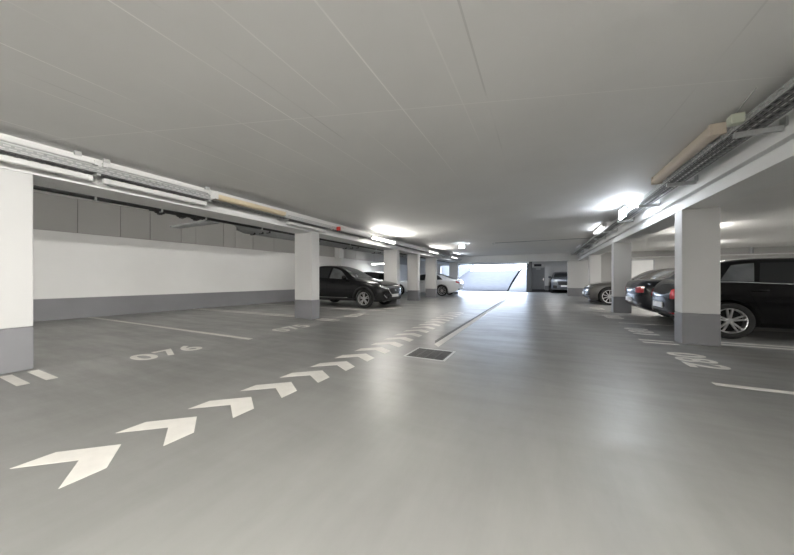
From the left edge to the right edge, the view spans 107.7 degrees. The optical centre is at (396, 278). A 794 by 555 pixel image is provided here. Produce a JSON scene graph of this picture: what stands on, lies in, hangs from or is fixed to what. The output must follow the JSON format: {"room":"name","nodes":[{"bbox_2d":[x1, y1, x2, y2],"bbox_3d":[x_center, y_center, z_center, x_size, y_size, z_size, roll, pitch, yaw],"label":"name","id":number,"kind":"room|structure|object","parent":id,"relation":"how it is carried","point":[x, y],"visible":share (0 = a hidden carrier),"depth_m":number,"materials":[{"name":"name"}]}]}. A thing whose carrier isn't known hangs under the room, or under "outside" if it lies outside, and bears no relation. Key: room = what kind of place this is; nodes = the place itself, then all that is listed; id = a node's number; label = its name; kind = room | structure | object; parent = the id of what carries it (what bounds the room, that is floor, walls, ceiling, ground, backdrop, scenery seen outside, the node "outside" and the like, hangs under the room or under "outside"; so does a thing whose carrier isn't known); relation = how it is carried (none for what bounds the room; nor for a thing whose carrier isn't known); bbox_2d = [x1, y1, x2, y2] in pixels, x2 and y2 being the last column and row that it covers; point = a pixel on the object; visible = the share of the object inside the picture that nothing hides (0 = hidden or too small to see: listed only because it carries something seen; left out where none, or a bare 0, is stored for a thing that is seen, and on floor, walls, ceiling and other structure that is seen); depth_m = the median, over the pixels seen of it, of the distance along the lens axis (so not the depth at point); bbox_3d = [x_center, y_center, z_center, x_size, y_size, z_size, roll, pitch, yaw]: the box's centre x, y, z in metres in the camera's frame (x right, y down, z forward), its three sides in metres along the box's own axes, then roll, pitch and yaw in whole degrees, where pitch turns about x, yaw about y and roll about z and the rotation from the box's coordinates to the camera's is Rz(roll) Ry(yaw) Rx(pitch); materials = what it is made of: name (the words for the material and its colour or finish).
{"room":"parking garage","nodes":[
{"label":"parking garage","id":0,"kind":"room"},
{"bbox_2d":[33,189,147,209],"bbox_3d":[-5.291,-2.250,10.637,7.100,0.200,36.800,0,0,26],"label":"ceiling","id":1,"kind":"structure","parent":0,"point":[34,190],"depth_m":7.65,"materials":[{"name":"concrete"}]},
{"bbox_2d":[149,210,219,228],"bbox_3d":[-4.666,-1.655,5.913,1.500,0.990,1.180,0,0,26],"label":"pipe","id":2,"kind":"object","parent":1,"relation":"hanging from","point":[207,222],"visible":0.3,"depth_m":6.11,"materials":[{"name":"metal"}]},
{"bbox_2d":[33,185,461,264],"bbox_3d":[-0.295,-1.664,12.968,0.084,0.972,27.000,0,0,26],"label":"pipe","id":3,"kind":"object","parent":1,"relation":"hanging from","point":[93,198],"visible":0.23,"depth_m":5.10,"materials":[{"name":"metal"}]},
{"bbox_2d":[234,225,446,262],"bbox_3d":[0.795,-1.670,15.970,0.120,0.960,20.650,0,0,26],"label":"pipe","id":4,"kind":"object","parent":1,"relation":"hanging from","point":[242,227],"visible":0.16,"depth_m":8.26,"materials":[{"name":"black plastic"}]},
{"bbox_2d":[236,228,448,264],"bbox_3d":[0.362,-1.667,16.448,0.170,0.965,20.175,0,0,26],"label":"pipe","id":5,"kind":"object","parent":1,"relation":"hanging from","point":[237,229],"visible":0.16,"depth_m":9.04,"materials":[{"name":"black plastic"}]},
{"bbox_2d":[236,226,448,263],"bbox_3d":[0.606,-1.670,16.197,0.140,0.960,20.410,0,0,26],"label":"pipe","id":6,"kind":"object","parent":1,"relation":"hanging from","point":[259,232],"visible":0.2,"depth_m":8.65,"materials":[{"name":"black plastic"}]},
{"bbox_2d":[33,192,406,298],"bbox_3d":[-6.795,-0.550,11.418,0.937,3.200,36.555,0,0,29],"label":"wall","id":7,"kind":"structure","parent":0,"point":[82,248],"depth_m":9.01,"materials":[{"name":"white paint"}]},
{"bbox_2d":[33,289,294,321],"bbox_3d":[-6.660,0.775,11.351,0.647,0.550,36.541,0,0,29],"label":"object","id":8,"kind":"structure","parent":7,"relation":"attached to","point":[84,307],"depth_m":8.97,"materials":[{"name":"grey paint"}]},
{"bbox_2d":[335,247,343,265],"bbox_3d":[-3.312,-0.650,16.574,0.340,2.300,0.400,0,0,26],"label":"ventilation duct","id":9,"kind":"object","parent":7,"relation":"attached to","point":[339,252],"visible":0.54,"depth_m":16.50,"materials":[{"name":"grey metal"}]},
{"bbox_2d":[0,291,793,554],"bbox_3d":[3.627,1.150,7.354,26.000,0.200,38.800,0,0,26],"label":"floor","id":10,"kind":"structure","parent":0,"point":[550,427],"depth_m":1.91,"materials":[{"name":"grey concrete"}]},
{"bbox_2d":[0,375,29,385],"bbox_3d":[-3.978,1.049,3.012,0.600,0.002,0.085,0,0,26],"label":"floor marking","id":11,"kind":"object","parent":10,"relation":"on","point":[12,379],"depth_m":3.00,"materials":[{"name":"paint"}]},
{"bbox_2d":[0,168,33,374],"bbox_3d":[-4.574,-0.085,3.387,0.606,2.270,0.296,0,0,26],"label":"concrete column","id":12,"kind":"structure","parent":10,"relation":"on","point":[16,188],"depth_m":3.27,"materials":[{"name":"white paint"}]},
{"bbox_2d":[28,370,57,379],"bbox_3d":[-3.894,1.049,3.183,0.600,0.002,0.085,0,0,26],"label":"floor marking","id":13,"kind":"object","parent":10,"relation":"on","point":[39,373],"depth_m":3.18,"materials":[{"name":"paint"}]},
{"bbox_2d":[10,444,120,487],"bbox_3d":[-1.845,1.049,1.673,0.470,0.002,0.385,0,0,26],"label":"chevron","id":14,"kind":"object","parent":10,"relation":"on","point":[91,461],"visible":1,"depth_m":1.68,"materials":[{"name":"paint"}]},
{"bbox_2d":[117,416,196,445],"bbox_3d":[-1.621,1.049,2.044,0.470,0.002,0.385,0,0,26],"label":"chevron","id":15,"kind":"object","parent":10,"relation":"on","point":[178,428],"visible":1,"depth_m":2.05,"materials":[{"name":"paint"}]},
{"bbox_2d":[130,346,201,359],"bbox_3d":[-3.281,1.049,4.154,0.440,0.002,0.800,0,0,26],"label":"bay number","id":16,"kind":"object","parent":10,"relation":"on","point":[168,351],"visible":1,"depth_m":4.08,"materials":[{"name":"paint"}]},
{"bbox_2d":[88,317,252,339],"bbox_3d":[-5.497,1.049,6.518,6.565,0.002,0.090,0,0,26],"label":"parking line","id":17,"kind":"object","parent":10,"relation":"on","point":[88,317],"visible":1,"depth_m":6.02,"materials":[{"name":"paint"}]},
{"bbox_2d":[189,397,253,417],"bbox_3d":[-1.391,1.049,2.413,0.470,0.002,0.385,0,0,26],"label":"chevron","id":18,"kind":"object","parent":10,"relation":"on","point":[239,406],"visible":1,"depth_m":2.42,"materials":[{"name":"paint"}]},
{"bbox_2d":[198,309,294,316],"bbox_3d":[-4.961,1.049,9.103,4.850,0.002,0.080,0,0,26],"label":"parking line","id":19,"kind":"object","parent":10,"relation":"on","point":[198,309],"visible":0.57,"depth_m":8.81,"materials":[{"name":"paint"}]},
{"bbox_2d":[199,308,294,315],"bbox_3d":[-4.877,1.049,9.273,4.850,0.002,0.080,0,0,26],"label":"parking line","id":20,"kind":"object","parent":10,"relation":"on","point":[199,308],"visible":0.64,"depth_m":9.08,"materials":[{"name":"paint"}]},
{"bbox_2d":[241,382,296,397],"bbox_3d":[-1.171,1.049,2.786,0.470,0.002,0.385,0,0,26],"label":"chevron","id":21,"kind":"object","parent":10,"relation":"on","point":[284,389],"visible":1,"depth_m":2.80,"materials":[{"name":"paint"}]},
{"bbox_2d":[272,325,308,330],"bbox_3d":[-2.262,1.049,6.222,0.440,0.002,0.800,0,0,26],"label":"bay number","id":22,"kind":"object","parent":10,"relation":"on","point":[293,325],"visible":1,"depth_m":6.27,"materials":[{"name":"paint"}]},
{"bbox_2d":[282,370,328,381],"bbox_3d":[-0.952,1.049,3.159,0.470,0.002,0.385,0,0,26],"label":"chevron","id":23,"kind":"object","parent":10,"relation":"on","point":[319,376],"visible":1,"depth_m":3.18,"materials":[{"name":"paint"}]},
{"bbox_2d":[295,232,318,318],"bbox_3d":[-2.411,-0.085,7.773,0.606,2.270,0.296,0,0,26],"label":"concrete column","id":24,"kind":"structure","parent":10,"relation":"on","point":[306,244],"depth_m":7.63,"materials":[{"name":"white paint"}]},
{"bbox_2d":[267,304,381,310],"bbox_3d":[-3.135,1.049,10.906,6.170,0.002,0.090,0,0,26],"label":"parking line","id":25,"kind":"object","parent":10,"relation":"on","point":[267,304],"visible":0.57,"depth_m":10.31,"materials":[{"name":"paint"}]},
{"bbox_2d":[311,361,354,370],"bbox_3d":[-0.737,1.049,3.535,0.470,0.002,0.385,0,0,26],"label":"chevron","id":26,"kind":"object","parent":10,"relation":"on","point":[345,365],"visible":1,"depth_m":3.56,"materials":[{"name":"paint"}]},
{"bbox_2d":[346,313,362,316],"bbox_3d":[-1.169,1.049,8.437,0.440,0.002,0.800,0,0,26],"label":"bay number","id":27,"kind":"object","parent":10,"relation":"on","point":[357,313],"visible":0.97,"depth_m":8.33,"materials":[{"name":"paint"}]},
{"bbox_2d":[336,354,373,360],"bbox_3d":[-0.531,1.049,3.915,0.470,0.002,0.385,0,0,26],"label":"chevron","id":28,"kind":"object","parent":10,"relation":"on","point":[366,357],"visible":1,"depth_m":3.92,"materials":[{"name":"paint"}]},
{"bbox_2d":[319,266,400,307],"bbox_3d":[-2.037,0.246,11.821,4.417,1.605,2.072,0,0,22],"label":"car","id":29,"kind":"object","parent":10,"relation":"on","point":[336,283],"visible":0.83,"depth_m":10.91,"materials":[{"name":"black paint"}]},
{"bbox_2d":[388,295,399,299],"bbox_3d":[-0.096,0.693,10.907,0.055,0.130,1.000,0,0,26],"label":"license plate","id":30,"kind":"object","parent":29,"relation":"attached to","point":[390,297],"depth_m":10.81,"materials":[{"name":"white plastic"}]},
{"bbox_2d":[389,287,399,293],"bbox_3d":[-0.085,0.448,10.902,0.064,0.280,0.920,0,0,26],"label":"grille","id":31,"kind":"object","parent":29,"relation":"attached to","point":[392,290],"depth_m":10.84,"materials":[{"name":"black plastic"}]},
{"bbox_2d":[356,347,389,353],"bbox_3d":[-0.325,1.049,4.295,0.470,0.002,0.385,0,0,26],"label":"chevron","id":32,"kind":"object","parent":10,"relation":"on","point":[380,349],"visible":1,"depth_m":4.31,"materials":[{"name":"paint"}]},
{"bbox_2d":[364,272,383,279],"bbox_3d":[-1.727,0.303,17.576,3.691,1.490,1.978,0,0,26],"label":"car","id":33,"kind":"object","parent":10,"relation":"on","point":[377,275],"visible":0.11,"depth_m":16.61,"materials":[{"name":"black paint"}]},
{"bbox_2d":[372,342,402,346],"bbox_3d":[-0.127,1.049,4.679,0.470,0.002,0.385,0,0,26],"label":"chevron","id":34,"kind":"object","parent":10,"relation":"on","point":[396,344],"visible":1,"depth_m":4.71,"materials":[{"name":"paint"}]},
{"bbox_2d":[384,249,399,303],"bbox_3d":[-0.222,-0.085,12.212,0.606,2.270,0.296,0,0,26],"label":"concrete column","id":35,"kind":"structure","parent":10,"relation":"on","point":[391,257],"depth_m":12.07,"materials":[{"name":"white paint"}]},
{"bbox_2d":[384,337,412,341],"bbox_3d":[0.057,1.049,5.070,0.470,0.002,0.385,0,0,26],"label":"chevron","id":36,"kind":"object","parent":10,"relation":"on","point":[402,338],"visible":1,"depth_m":5.11,"materials":[{"name":"paint"}]},
{"bbox_2d":[396,333,421,336],"bbox_3d":[0.240,1.049,5.462,0.470,0.002,0.385,0,0,26],"label":"chevron","id":37,"kind":"object","parent":10,"relation":"on","point":[413,334],"visible":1,"depth_m":5.48,"materials":[{"name":"paint"}]},
{"bbox_2d":[407,254,419,300],"bbox_3d":[0.818,-0.085,14.264,0.556,2.270,0.296,0,0,26],"label":"concrete column","id":38,"kind":"structure","parent":10,"relation":"on","point":[413,260],"depth_m":14.13,"materials":[{"name":"white paint"}]},
{"bbox_2d":[403,329,428,332],"bbox_3d":[0.415,1.049,5.857,0.470,0.002,0.385,0,0,26],"label":"chevron","id":39,"kind":"object","parent":10,"relation":"on","point":[421,330],"visible":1,"depth_m":5.90,"materials":[{"name":"paint"}]},
{"bbox_2d":[413,326,434,328],"bbox_3d":[0.591,1.049,6.252,0.470,0.002,0.385,0,0,26],"label":"chevron","id":40,"kind":"object","parent":10,"relation":"on","point":[428,327],"visible":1,"depth_m":6.27,"materials":[{"name":"paint"}]},
{"bbox_2d":[404,347,455,361],"bbox_3d":[0.465,1.048,4.063,0.580,0.004,0.560,0,0,26],"label":"drain grate","id":41,"kind":"object","parent":10,"relation":"on","point":[422,353],"visible":1,"depth_m":4.02,"materials":[{"name":"metal"}]},
{"bbox_2d":[425,257,436,297],"bbox_3d":[1.967,-0.085,16.652,0.606,2.270,0.296,0,0,26],"label":"concrete column","id":42,"kind":"structure","parent":10,"relation":"on","point":[431,263],"depth_m":16.52,"materials":[{"name":"white paint"}]},
{"bbox_2d":[400,273,462,295],"bbox_3d":[1.902,0.321,19.132,4.824,1.455,2.152,0,0,26],"label":"car","id":43,"kind":"object","parent":10,"relation":"on","point":[448,285],"visible":0.59,"depth_m":17.85,"materials":[{"name":"white paint"}]},
{"bbox_2d":[449,262,457,293],"bbox_3d":[4.112,-0.085,21.002,0.606,2.270,0.296,0,0,26],"label":"concrete column","id":44,"kind":"structure","parent":10,"relation":"on","point":[453,266],"depth_m":20.86,"materials":[{"name":"white paint"}]},
{"bbox_2d":[434,294,513,346],"bbox_3d":[4.347,1.049,12.406,0.186,0.002,17.502,0,0,26],"label":"drain","id":45,"kind":"object","parent":10,"relation":"on","point":[446,337],"visible":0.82,"depth_m":6.14,"materials":[{"name":"paint"}]},
{"bbox_2d":[458,270,566,292],"bbox_3d":[29.596,0.004,77.725,21.660,2.589,114.400,0,0,26],"label":"ramp","id":46,"kind":"object","parent":10,"relation":"on","point":[500,281],"visible":0.33,"depth_m":31.07,"materials":[{"name":"concrete"}]},
{"bbox_2d":[507,268,525,291],"bbox_3d":[14.507,-0.086,33.320,1.490,2.969,21.400,0,0,26],"label":"wall","id":47,"kind":"structure","parent":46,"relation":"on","point":[518,284],"depth_m":27.59,"materials":[{"name":"white paint"}]},
{"bbox_2d":[548,272,566,292],"bbox_3d":[13.093,0.228,22.889,2.099,1.641,4.478,0,0,26],"label":"car","id":48,"kind":"object","parent":10,"relation":"on","point":[558,280],"visible":0.48,"depth_m":21.29,"materials":[{"name":"grey metal"}]},
{"bbox_2d":[558,281,566,284],"bbox_3d":[12.118,0.298,20.912,0.920,0.300,0.054,0,0,26],"label":"grille","id":49,"kind":"object","parent":48,"relation":"attached to","point":[559,282],"depth_m":20.96,"materials":[{"name":"black plastic"}]},
{"bbox_2d":[588,255,600,301],"bbox_3d":[9.214,-0.035,13.519,0.456,2.170,0.306,0,0,26],"label":"concrete column","id":50,"kind":"structure","parent":10,"relation":"on","point":[594,261],"depth_m":13.40,"materials":[{"name":"white paint"}]},
{"bbox_2d":[604,315,623,318],"bbox_3d":[6.002,1.049,8.079,0.400,0.002,0.820,0,0,26],"label":"bay number","id":51,"kind":"object","parent":10,"relation":"on","point":[613,316],"visible":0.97,"depth_m":7.90,"materials":[{"name":"paint"}]},
{"bbox_2d":[611,242,631,312],"bbox_3d":[7.034,-0.035,9.097,0.456,2.170,0.306,0,0,26],"label":"concrete column","id":52,"kind":"structure","parent":10,"relation":"on","point":[620,252],"depth_m":8.98,"materials":[{"name":"white paint"}]},
{"bbox_2d":[582,268,674,304],"bbox_3d":[10.442,0.306,11.631,5.054,1.485,2.151,0,0,26],"label":"car","id":53,"kind":"object","parent":10,"relation":"on","point":[598,291],"visible":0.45,"depth_m":11.71,"materials":[{"name":"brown metal"}]},
{"bbox_2d":[625,328,656,334],"bbox_3d":[4.905,1.049,5.854,0.400,0.002,0.820,0,0,26],"label":"bay number","id":54,"kind":"object","parent":10,"relation":"on","point":[635,329],"visible":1,"depth_m":5.79,"materials":[{"name":"paint"}]},
{"bbox_2d":[625,271,672,316],"bbox_3d":[8.389,0.331,6.804,4.753,1.435,2.123,0,0,22],"label":"car","id":55,"kind":"object","parent":10,"relation":"on","point":[637,292],"visible":0.23,"depth_m":7.28,"materials":[{"name":"blue paint"}]},
{"bbox_2d":[635,286,643,292],"bbox_3d":[6.086,0.263,7.291,0.054,0.170,0.311,0,0,6],"label":"tail lamp","id":56,"kind":"object","parent":55,"relation":"attached to","point":[638,289],"depth_m":7.25,"materials":[{"name":"red plastic"}]},
{"bbox_2d":[642,341,678,344],"bbox_3d":[4.312,1.049,4.742,0.460,0.002,0.080,0,0,26],"label":"line marking","id":57,"kind":"object","parent":10,"relation":"on","point":[642,341],"depth_m":4.71,"materials":[{"name":"paint"}]},
{"bbox_2d":[674,207,720,346],"bbox_3d":[4.875,-0.035,4.721,0.456,2.170,0.306,0,0,26],"label":"concrete column","id":58,"kind":"structure","parent":10,"relation":"on","point":[697,317],"depth_m":4.60,"materials":[{"name":"white paint"}]},
{"bbox_2d":[667,352,730,369],"bbox_3d":[3.870,1.049,3.756,0.400,0.002,0.820,0,0,26],"label":"bay number","id":59,"kind":"object","parent":10,"relation":"on","point":[696,359],"visible":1,"depth_m":3.73,"materials":[{"name":"paint"}]},
{"bbox_2d":[619,322,789,331],"bbox_3d":[7.626,1.049,5.856,5.100,0.002,0.090,0,0,26],"label":"parking line","id":60,"kind":"object","parent":10,"relation":"on","point":[619,322],"visible":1,"depth_m":6.54,"materials":[{"name":"paint"}]},
{"bbox_2d":[651,257,793,338],"bbox_3d":[7.471,0.328,5.173,4.381,1.441,2.090,0,0,21],"label":"hatchback car","id":61,"kind":"object","parent":10,"relation":"on","point":[754,292],"visible":0.57,"depth_m":5.01,"materials":[{"name":"black paint"}]},
{"bbox_2d":[669,289,674,298],"bbox_3d":[5.353,0.288,5.563,0.077,0.200,0.265,0,0,3],"label":"tail lamp","id":62,"kind":"object","parent":61,"relation":"attached to","point":[672,292],"depth_m":5.63,"materials":[{"name":"red plastic"}]},
{"bbox_2d":[711,382,793,393],"bbox_3d":[5.520,1.049,1.743,5.240,0.002,0.090,0,0,26],"label":"parking line","id":63,"kind":"object","parent":10,"relation":"on","point":[717,384],"visible":1,"depth_m":2.78,"materials":[{"name":"paint"}]},
{"bbox_2d":[721,344,793,349],"bbox_3d":[7.063,1.049,3.742,4.240,0.002,0.080,0,0,26],"label":"parking line","id":64,"kind":"object","parent":10,"relation":"on","point":[721,344],"visible":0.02,"depth_m":4.50,"materials":[{"name":"paint"}]},
{"bbox_2d":[721,342,793,347],"bbox_3d":[7.161,1.049,3.939,4.240,0.002,0.080,0,0,26],"label":"parking line","id":65,"kind":"object","parent":10,"relation":"on","point":[721,342],"visible":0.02,"depth_m":4.64,"materials":[{"name":"paint"}]},
{"bbox_2d":[0,0,793,256],"bbox_3d":[6.811,-1.975,5.785,18.900,0.750,38.800,0,0,26],"label":"ceiling","id":66,"kind":"structure","parent":0,"point":[437,125],"depth_m":2.57,"materials":[{"name":"concrete"}]},
{"bbox_2d":[0,133,471,264],"bbox_3d":[-1.816,-1.735,8.979,0.600,1.030,36.500,0,0,26],"label":"beam","id":67,"kind":"structure","parent":66,"relation":"attached to","point":[42,178],"depth_m":4.85,"materials":[{"name":"white paint"}]},
{"bbox_2d":[0,142,461,259],"bbox_3d":[-2.067,-1.364,7.430,0.320,0.102,29.500,0,0,26],"label":"cable tray","id":68,"kind":"object","parent":67,"relation":"attached to","point":[6,149],"visible":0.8,"depth_m":4.05,"materials":[{"name":"metal"}]},
{"bbox_2d":[0,154,92,180],"bbox_3d":[-4.293,-1.280,3.037,0.213,0.069,1.550,0,0,26],"label":"lamp","id":69,"kind":"object","parent":68,"relation":"attached to","point":[58,171],"visible":1,"depth_m":3.33,"materials":[{"name":"white plastic"}]},
{"bbox_2d":[0,135,98,165],"bbox_3d":[-4.144,-1.488,2.947,0.065,0.115,1.620,0,0,26],"label":"lamp","id":70,"kind":"object","parent":68,"relation":"attached to","point":[77,155],"visible":0.9,"depth_m":3.30,"materials":[{"name":"white plastic"}]},
{"bbox_2d":[102,178,206,205],"bbox_3d":[-3.619,-1.280,4.405,0.213,0.069,1.300,0,0,26],"label":"lamp","id":71,"kind":"object","parent":68,"relation":"attached to","point":[108,182],"visible":1,"depth_m":4.23,"materials":[{"name":"white plastic"}]},
{"bbox_2d":[101,158,209,194],"bbox_3d":[-3.472,-1.488,4.310,0.065,0.115,1.340,0,0,26],"label":"lamp","id":72,"kind":"object","parent":68,"relation":"attached to","point":[106,162],"visible":0.93,"depth_m":4.15,"materials":[{"name":"white plastic"}]},
{"bbox_2d":[2,151,390,243],"bbox_3d":[-2.142,-1.352,7.189,0.049,0.026,29.000,0,0,26],"label":"power cable","id":73,"kind":"object","parent":68,"relation":"in","point":[2,151],"visible":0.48,"depth_m":4.13,"materials":[{"name":"grey plastic"}]},
{"bbox_2d":[2,150,391,243],"bbox_3d":[-2.088,-1.352,7.162,0.050,0.026,29.000,0,0,26],"label":"power cable","id":74,"kind":"object","parent":68,"relation":"in","point":[2,150],"visible":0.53,"depth_m":4.19,"materials":[{"name":"grey plastic"}]},
{"bbox_2d":[3,153,392,244],"bbox_3d":[-2.187,-1.352,7.211,0.049,0.026,29.000,0,0,26],"label":"power cable","id":75,"kind":"object","parent":68,"relation":"in","point":[3,153],"visible":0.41,"depth_m":4.38,"materials":[{"name":"grey plastic"}]},
{"bbox_2d":[211,191,287,216],"bbox_3d":[-2.736,-1.401,5.536,0.156,0.129,1.530,0,0,26],"label":"lamp","id":76,"kind":"object","parent":68,"relation":"attached to","point":[215,195],"visible":1,"depth_m":5.36,"materials":[{"name":"white plastic"}]},
{"bbox_2d":[286,221,325,231],"bbox_3d":[-2.266,-1.278,7.194,0.213,0.064,1.300,0,0,26],"label":"lamp","id":77,"kind":"object","parent":68,"relation":"attached to","point":[287,222],"visible":1,"depth_m":7.04,"materials":[{"name":"white plastic"}]},
{"bbox_2d":[337,227,370,237],"bbox_3d":[-1.251,-1.368,8.589,0.120,0.104,1.600,0,0,26],"label":"lamp","id":78,"kind":"object","parent":68,"relation":"attached to","point":[342,229],"visible":1,"depth_m":8.44,"materials":[{"name":"white plastic"}]},
{"bbox_2d":[370,235,395,243],"bbox_3d":[-0.477,-1.363,10.159,0.120,0.094,1.700,0,0,26],"label":"lamp","id":79,"kind":"object","parent":68,"relation":"attached to","point":[372,237],"visible":0.87,"depth_m":10.05,"materials":[{"name":"white plastic"}]},
{"bbox_2d":[372,237,394,243],"bbox_3d":[-0.472,-1.348,10.156,0.100,0.056,1.620,0,0,26],"label":"diffuser","id":80,"kind":"object","parent":79,"relation":"attached to","point":[377,238],"depth_m":10.12,"materials":[{"name":"white plastic"}]},
{"bbox_2d":[458,253,578,262],"bbox_3d":[8.055,-1.375,19.331,7.950,0.450,0.500,0,0,26],"label":"beam","id":81,"kind":"structure","parent":66,"relation":"attached to","point":[555,256],"depth_m":19.06,"materials":[{"name":"white paint"}]},
{"bbox_2d":[500,238,586,242],"bbox_3d":[5.904,-1.589,12.029,3.530,0.024,0.024,0,0,26],"label":"conduit","id":82,"kind":"object","parent":66,"relation":"attached to","point":[576,238],"visible":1,"depth_m":11.94,"materials":[{"name":"grey metal"}]},
{"bbox_2d":[578,107,793,260],"bbox_3d":[4.183,-1.360,3.317,0.450,0.480,31.650,0,0,26],"label":"beam","id":83,"kind":"structure","parent":66,"relation":"attached to","point":[761,162],"depth_m":3.73,"materials":[{"name":"white paint"}]},
{"bbox_2d":[571,77,793,254],"bbox_3d":[4.229,-1.455,4.326,0.360,0.120,29.500,0,0,26],"label":"cable tray","id":84,"kind":"object","parent":83,"relation":"attached to","point":[762,129],"visible":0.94,"depth_m":3.19,"materials":[{"name":"metal"}]},
{"bbox_2d":[593,223,606,233],"bbox_3d":[6.201,-1.523,8.872,0.124,0.094,1.600,0,0,26],"label":"lamp","id":85,"kind":"object","parent":84,"relation":"attached to","point":[604,225],"visible":1,"depth_m":8.56,"materials":[{"name":"white plastic"}]},
{"bbox_2d":[593,225,603,233],"bbox_3d":[6.194,-1.508,8.876,0.100,0.056,1.520,0,0,26],"label":"diffuser","id":86,"kind":"object","parent":85,"relation":"attached to","point":[600,227],"depth_m":8.82,"materials":[{"name":"white plastic"}]},
{"bbox_2d":[618,206,627,219],"bbox_3d":[4.906,-1.425,6.255,0.128,0.210,0.460,0,0,26],"label":"lamp","id":87,"kind":"object","parent":84,"relation":"attached to","point":[622,212],"visible":1,"depth_m":6.19,"materials":[{"name":"white plastic"}]},
{"bbox_2d":[651,122,726,184],"bbox_3d":[3.667,-1.536,3.744,0.135,0.119,1.760,0,0,26],"label":"pipe","id":88,"kind":"object","parent":84,"relation":"attached to","point":[713,131],"visible":0.98,"depth_m":3.40,"materials":[{"name":"metal"}]},
{"bbox_2d":[604,87,793,230],"bbox_3d":[4.011,-1.462,4.154,0.050,0.026,29.000,0,0,26],"label":"power cable","id":89,"kind":"object","parent":84,"relation":"in","point":[785,94],"visible":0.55,"depth_m":3.02,"materials":[{"name":"grey plastic"}]},
{"bbox_2d":[607,94,792,230],"bbox_3d":[4.056,-1.462,4.133,0.050,0.026,29.000,0,0,26],"label":"power cable","id":90,"kind":"object","parent":84,"relation":"in","point":[792,94],"visible":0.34,"depth_m":3.13,"materials":[{"name":"grey plastic"}]},
{"bbox_2d":[609,100,793,230],"bbox_3d":[4.109,-1.462,4.106,0.049,0.026,29.001,0,0,26],"label":"power cable","id":91,"kind":"object","parent":84,"relation":"in","point":[793,100],"visible":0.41,"depth_m":3.30,"materials":[{"name":"grey plastic"}]},
{"bbox_2d":[726,112,745,126],"bbox_3d":[3.190,-1.500,2.731,0.096,0.090,0.090,0,0,26],"label":"junction box","id":92,"kind":"object","parent":84,"relation":"attached to","point":[736,119],"visible":1,"depth_m":2.70,"materials":[{"name":"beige plastic"}]},
{"bbox_2d":[737,88,756,112],"bbox_3d":[3.092,-1.569,2.573,0.010,0.061,0.353,0,0,31],"label":"cable","id":93,"kind":"object","parent":92,"relation":"attached to","point":[755,88],"visible":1,"depth_m":2.55,"materials":[{"name":"grey plastic"}]},
{"bbox_2d":[420,261,440,273],"bbox_3d":[1.793,-0.550,27.492,4.900,3.200,0.300,0,0,26],"label":"wall","id":94,"kind":"structure","parent":0,"point":[422,263],"depth_m":26.95,"materials":[{"name":"white paint"}]},
{"bbox_2d":[441,265,470,277],"bbox_3d":[7.801,-0.170,36.628,0.384,3.340,21.514,0,0,21],"label":"wall","id":95,"kind":"structure","parent":0,"point":[462,270],"depth_m":36.08,"materials":[{"name":"white paint"}]},
{"bbox_2d":[441,262,528,265],"bbox_3d":[7.309,-1.780,24.884,7.300,1.140,0.300,0,0,26],"label":"lintel","id":96,"kind":"object","parent":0,"point":[495,263],"visible":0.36,"depth_m":24.20,"materials":[{"name":"white paint"}]},
{"bbox_2d":[526,262,531,291],"bbox_3d":[15.345,-0.145,32.906,0.380,3.290,21.400,0,0,26],"label":"wall","id":97,"kind":"structure","parent":0,"point":[528,266],"depth_m":23.29,"materials":[{"name":"white paint"}]},
{"bbox_2d":[532,267,544,289],"bbox_3d":[11.804,0.040,24.323,1.060,2.020,0.130,0,0,26],"label":"door","id":98,"kind":"structure","parent":97,"relation":"in","point":[538,273],"depth_m":24.29,"materials":[{"name":"grey paint"}]},
{"bbox_2d":[532,261,566,285],"bbox_3d":[11.544,-0.275,21.206,3.850,2.650,6.350,0,0,26],"label":"wall","id":99,"kind":"structure","parent":0,"point":[551,267],"depth_m":23.68,"materials":[{"name":"white paint"}]},
{"bbox_2d":[567,260,587,295],"bbox_3d":[11.074,-0.050,17.731,1.130,2.200,0.310,0,0,26],"label":"concrete column","id":100,"kind":"structure","parent":0,"point":[577,271],"depth_m":17.64,"materials":[{"name":"white paint"}]},
{"bbox_2d":[601,246,793,281],"bbox_3d":[16.012,-0.275,15.909,9.350,2.650,0.300,0,0,26],"label":"wall","id":101,"kind":"structure","parent":0,"point":[660,262],"depth_m":16.09,"materials":[{"name":"paint"}]},
{"bbox_2d":[631,259,654,277],"bbox_3d":[13.802,-0.040,16.798,1.740,2.180,0.060,0,0,26],"label":"door","id":102,"kind":"structure","parent":101,"relation":"in","point":[638,266],"depth_m":16.65,"materials":[{"name":"white plastic"}]},
{"bbox_2d":[631,253,793,257],"bbox_3d":[16.760,-1.250,15.335,7.300,0.067,0.070,0,0,26],"label":"pipe","id":103,"kind":"object","parent":101,"relation":"attached to","point":[759,253],"visible":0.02,"depth_m":15.01,"materials":[{"name":"plastic"}]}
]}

